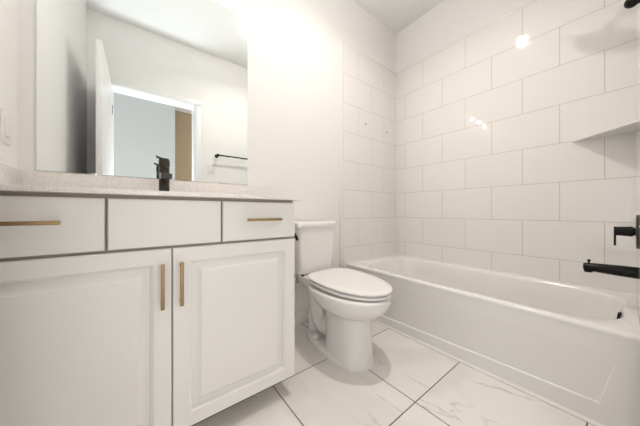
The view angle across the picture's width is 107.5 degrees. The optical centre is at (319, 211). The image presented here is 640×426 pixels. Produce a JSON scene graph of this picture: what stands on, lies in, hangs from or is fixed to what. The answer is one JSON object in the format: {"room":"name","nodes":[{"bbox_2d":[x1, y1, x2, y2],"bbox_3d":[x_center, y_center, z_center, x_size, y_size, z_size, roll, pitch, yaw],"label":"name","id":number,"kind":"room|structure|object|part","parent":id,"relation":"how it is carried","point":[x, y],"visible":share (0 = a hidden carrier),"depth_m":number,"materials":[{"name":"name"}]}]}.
{"room":"bathroom","nodes":[
{"label":"bathroom","id":0,"kind":"room"},
{"bbox_2d":[0,0,16,168],"bbox_3d":[-0.785,-0.531,0.292,0.100,2.762,1.590,0,0,-38],"label":"wall","id":1,"kind":"structure","parent":0,"point":[8,8],"depth_m":0.90,"materials":[{"name":"white paint"}]},
{"bbox_2d":[0,109,10,145],"bbox_3d":[-1.158,-0.308,0.867,0.009,0.116,0.075,0,0,-38],"label":"light switch","id":2,"kind":"object","parent":1,"relation":"attached to","point":[5,118],"visible":1,"depth_m":0.85,"materials":[{"name":"white plastic"}]},
{"bbox_2d":[17,0,395,311],"bbox_3d":[-0.235,-0.531,1.780,2.785,2.762,0.100,0,0,-38],"label":"wall","id":3,"kind":"structure","parent":0,"point":[294,45],"depth_m":1.75,"materials":[{"name":"white paint"}]},
{"bbox_2d":[22,170,253,194],"bbox_3d":[-0.830,-0.116,1.248,0.992,0.100,0.020,0,0,-38],"label":"backsplash","id":4,"kind":"structure","parent":3,"relation":"attached to","point":[38,178],"depth_m":1.13,"materials":[{"name":"stone"}]},
{"bbox_2d":[36,0,247,184],"bbox_3d":[-0.829,-0.712,1.254,0.899,1.092,0.010,0,0,-38],"label":"wall mirror","id":5,"kind":"object","parent":3,"relation":"attached to","point":[121,85],"visible":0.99,"depth_m":1.19,"materials":[{"name":"clear glass"}]},
{"bbox_2d":[295,277,298,302],"bbox_3d":[-0.197,0.549,1.698,0.077,0.233,0.076,0,0,-38],"label":"water supply valve","id":6,"kind":"object","parent":3,"relation":"attached to","point":[296,279],"visible":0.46,"depth_m":1.68,"materials":[{"name":"silver metal"}]},
{"bbox_2d":[295,309,307,325],"bbox_3d":[-0.132,0.802,1.788,0.769,0.095,0.013,0,0,-38],"label":"baseboard","id":7,"kind":"structure","parent":3,"relation":"attached to","point":[301,317],"depth_m":1.77,"materials":[{"name":"white paint"}]},
{"bbox_2d":[343,44,395,267],"bbox_3d":[0.512,-0.485,2.285,0.785,1.951,0.009,0,0,-38],"label":"wall tile","id":8,"kind":"structure","parent":3,"relation":"attached to","point":[369,89],"depth_m":2.23,"materials":[{"name":"white tile"}]},
{"bbox_2d":[191,321,594,425],"bbox_3d":[0.395,0.880,-0.185,4.200,0.060,4.025,0,0,-38],"label":"floor","id":9,"kind":"structure","parent":0,"point":[409,382],"depth_m":1.08,"materials":[{"name":"tile"}]},
{"bbox_2d":[0,191,294,425],"bbox_3d":[-0.660,0.400,1.010,0.968,0.901,0.598,0,0,-38],"label":"vanity cabinet","id":10,"kind":"object","parent":9,"relation":"on","point":[116,310],"visible":1,"depth_m":0.75,"materials":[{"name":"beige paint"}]},
{"bbox_3d":[-0.754,0.030,0.583,0.151,0.010,0.036,0,0,-38],"label":"handle","id":11,"kind":"part","parent":10,"relation":"part of","materials":[{"name":"gold metal"}]},
{"bbox_3d":[-0.765,0.039,0.609,0.306,0.156,0.019,0,0,-38],"label":"drawer","id":12,"kind":"part","parent":10,"relation":"part of","materials":[{"name":"white paint"}]},
{"bbox_3d":[-0.699,0.445,0.661,0.475,0.638,0.019,0,0,-38],"label":"door","id":13,"kind":"part","parent":10,"relation":"part of","materials":[{"name":"white paint"}]},
{"bbox_2d":[0,184,301,200],"bbox_3d":[-0.656,-0.059,1.021,0.992,0.015,0.590,0,0,-38],"label":"countertop","id":14,"kind":"structure","parent":10,"relation":"on","point":[3,187],"depth_m":0.71,"materials":[{"name":"stone"}]},
{"bbox_2d":[0,163,21,184],"bbox_3d":[-1.042,-0.116,0.722,0.016,0.100,0.554,0,0,-38],"label":"side splash","id":15,"kind":"object","parent":14,"relation":"on","point":[8,174],"visible":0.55,"depth_m":0.86,"materials":[{"name":"stone"}]},
{"bbox_2d":[156,155,171,190],"bbox_3d":[-0.743,-0.169,1.120,0.061,0.206,0.162,0,0,-38],"label":"faucet","id":16,"kind":"object","parent":14,"relation":"on","point":[165,176],"visible":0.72,"depth_m":1.15,"materials":[{"name":"brown metal"}]},
{"bbox_3d":[-0.778,-0.246,1.162,0.058,0.051,0.047,0,0,-38],"label":"lever","id":17,"kind":"part","parent":16,"relation":"part of","materials":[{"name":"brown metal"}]},
{"bbox_3d":[-0.728,-0.165,1.105,0.042,0.042,0.120,0,0,-38],"label":"spout","id":18,"kind":"part","parent":16,"relation":"part of","materials":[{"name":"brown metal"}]},
{"bbox_3d":[-0.515,0.245,0.767,0.010,0.147,0.036,0,0,-38],"label":"handle","id":19,"kind":"part","parent":10,"relation":"part of","materials":[{"name":"gold metal"}]},
{"bbox_3d":[-0.511,0.039,0.805,0.322,0.156,0.019,0,0,-38],"label":"false drawer","id":20,"kind":"part","parent":10,"relation":"part of","materials":[{"name":"white paint"}]},
{"bbox_3d":[-0.472,0.245,0.800,0.010,0.147,0.036,0,0,-38],"label":"handle","id":21,"kind":"part","parent":10,"relation":"part of","materials":[{"name":"gold metal"}]},
{"bbox_3d":[-0.315,0.445,0.955,0.485,0.638,0.019,0,0,-38],"label":"door","id":22,"kind":"part","parent":10,"relation":"part of","materials":[{"name":"white paint"}]},
{"bbox_3d":[-0.251,0.039,1.005,0.322,0.156,0.019,0,0,-38],"label":"drawer","id":23,"kind":"part","parent":10,"relation":"part of","materials":[{"name":"white paint"}]},
{"bbox_3d":[-0.233,0.034,0.984,0.151,0.010,0.036,0,0,-38],"label":"handle","id":24,"kind":"part","parent":10,"relation":"part of","materials":[{"name":"gold metal"}]},
{"bbox_2d":[293,221,392,371],"bbox_3d":[0.104,0.461,1.482,0.392,0.778,0.760,0,0,-38],"label":"toilet","id":25,"kind":"object","parent":9,"relation":"on","point":[344,302],"visible":0.96,"depth_m":1.32,"materials":[{"name":"white ceramic"}]},
{"bbox_3d":[-0.068,0.270,1.697,0.326,0.322,0.195,0,0,-38],"label":"tank","id":26,"kind":"part","parent":25,"relation":"part of","materials":[{"name":"white ceramic"}]},
{"bbox_3d":[-0.067,0.091,1.696,0.342,0.036,0.211,0,0,-38],"label":"tank lid","id":27,"kind":"part","parent":25,"relation":"part of","materials":[{"name":"white ceramic"}]},
{"bbox_3d":[0.185,0.433,1.390,0.376,0.028,0.510,0,0,-38],"label":"seat","id":28,"kind":"part","parent":25,"relation":"part of","materials":[{"name":"white plastic"}]},
{"bbox_3d":[0.180,0.412,1.395,0.374,0.030,0.530,0,0,-38],"label":"lid","id":29,"kind":"part","parent":25,"relation":"part of","materials":[{"name":"white plastic"}]},
{"bbox_2d":[346,254,639,425],"bbox_3d":[0.988,0.653,1.679,0.748,0.394,1.531,0,0,-38],"label":"bathtub","id":30,"kind":"object","parent":9,"relation":"on","point":[573,348],"visible":0.93,"depth_m":1.21,"materials":[{"name":"white ceramic"}]},
{"bbox_2d":[346,254,639,341],"bbox_3d":[0.991,0.621,1.681,0.740,0.330,1.531,0,0,-38],"label":"basin","id":31,"kind":"object","parent":30,"relation":"in","point":[436,301],"depth_m":1.41,"materials":[{"name":"white ceramic"}]},
{"bbox_2d":[353,0,443,33],"bbox_3d":[0.395,-1.942,-0.185,4.200,0.060,4.025,0,0,-38],"label":"ceiling","id":32,"kind":"structure","parent":0,"point":[396,15],"depth_m":2.22,"materials":[{"name":"white paint"}]},
{"bbox_2d":[396,0,531,72],"bbox_3d":[1.393,-0.531,1.864,0.100,2.762,1.750,0,0,-38],"label":"wall","id":33,"kind":"structure","parent":0,"point":[450,21],"depth_m":2.13,"materials":[{"name":"white paint"}]},
{"bbox_2d":[340,0,536,267],"bbox_3d":[0.979,-0.316,1.647,0.820,2.331,1.590,0,0,-38],"label":"trim","id":34,"kind":"structure","parent":33,"relation":"attached to","point":[532,1],"depth_m":2.03,"materials":[{"name":"white tile"}]},
{"bbox_2d":[396,0,635,293],"bbox_3d":[1.288,-0.485,1.910,0.010,1.951,1.532,0,0,-38],"label":"wall tile","id":35,"kind":"structure","parent":33,"relation":"attached to","point":[490,174],"depth_m":1.67,"materials":[{"name":"white tile"}]},
{"bbox_3d":[0.255,-0.531,-0.012,3.990,2.762,0.160,0,0,-38],"label":"wall","id":36,"kind":"structure","parent":0,"visible":0},
{"bbox_2d":[571,119,637,141],"bbox_3d":[1.579,-0.446,1.323,0.243,0.012,0.247,0,0,-38],"label":"corner shelf","id":37,"kind":"object","parent":36,"relation":"attached to","point":[629,127],"visible":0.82,"depth_m":1.29,"materials":[{"name":"white ceramic"}]},
{"bbox_2d":[624,0,639,8],"bbox_3d":[0.827,-0.683,0.584,0.562,0.042,0.089,0,0,-38],"label":"shower head","id":38,"kind":"object","parent":36,"relation":"attached to","point":[628,4],"visible":1,"depth_m":0.76,"materials":[{"name":"black metal"}]},
{"bbox_2d":[636,3,639,320],"bbox_3d":[1.459,-0.485,1.044,0.775,1.951,0.049,0,0,-38],"label":"wall tile","id":39,"kind":"structure","parent":36,"relation":"attached to","point":[637,5],"depth_m":1.06,"materials":[{"name":"white tile"}]},
{"bbox_2d":[583,259,638,278],"bbox_3d":[1.391,0.274,1.128,0.053,0.066,0.168,0,0,-38],"label":"tub spout","id":40,"kind":"object","parent":39,"relation":"attached to","point":[617,270],"visible":1,"depth_m":1.11,"materials":[{"name":"black metal"}]},
{"bbox_2d":[614,215,638,248],"bbox_3d":[1.420,0.093,1.089,0.156,0.156,0.070,0,0,-38],"label":"shower valve","id":41,"kind":"object","parent":39,"relation":"attached to","point":[620,231],"visible":0.98,"depth_m":1.07,"materials":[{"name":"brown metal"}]}
]}

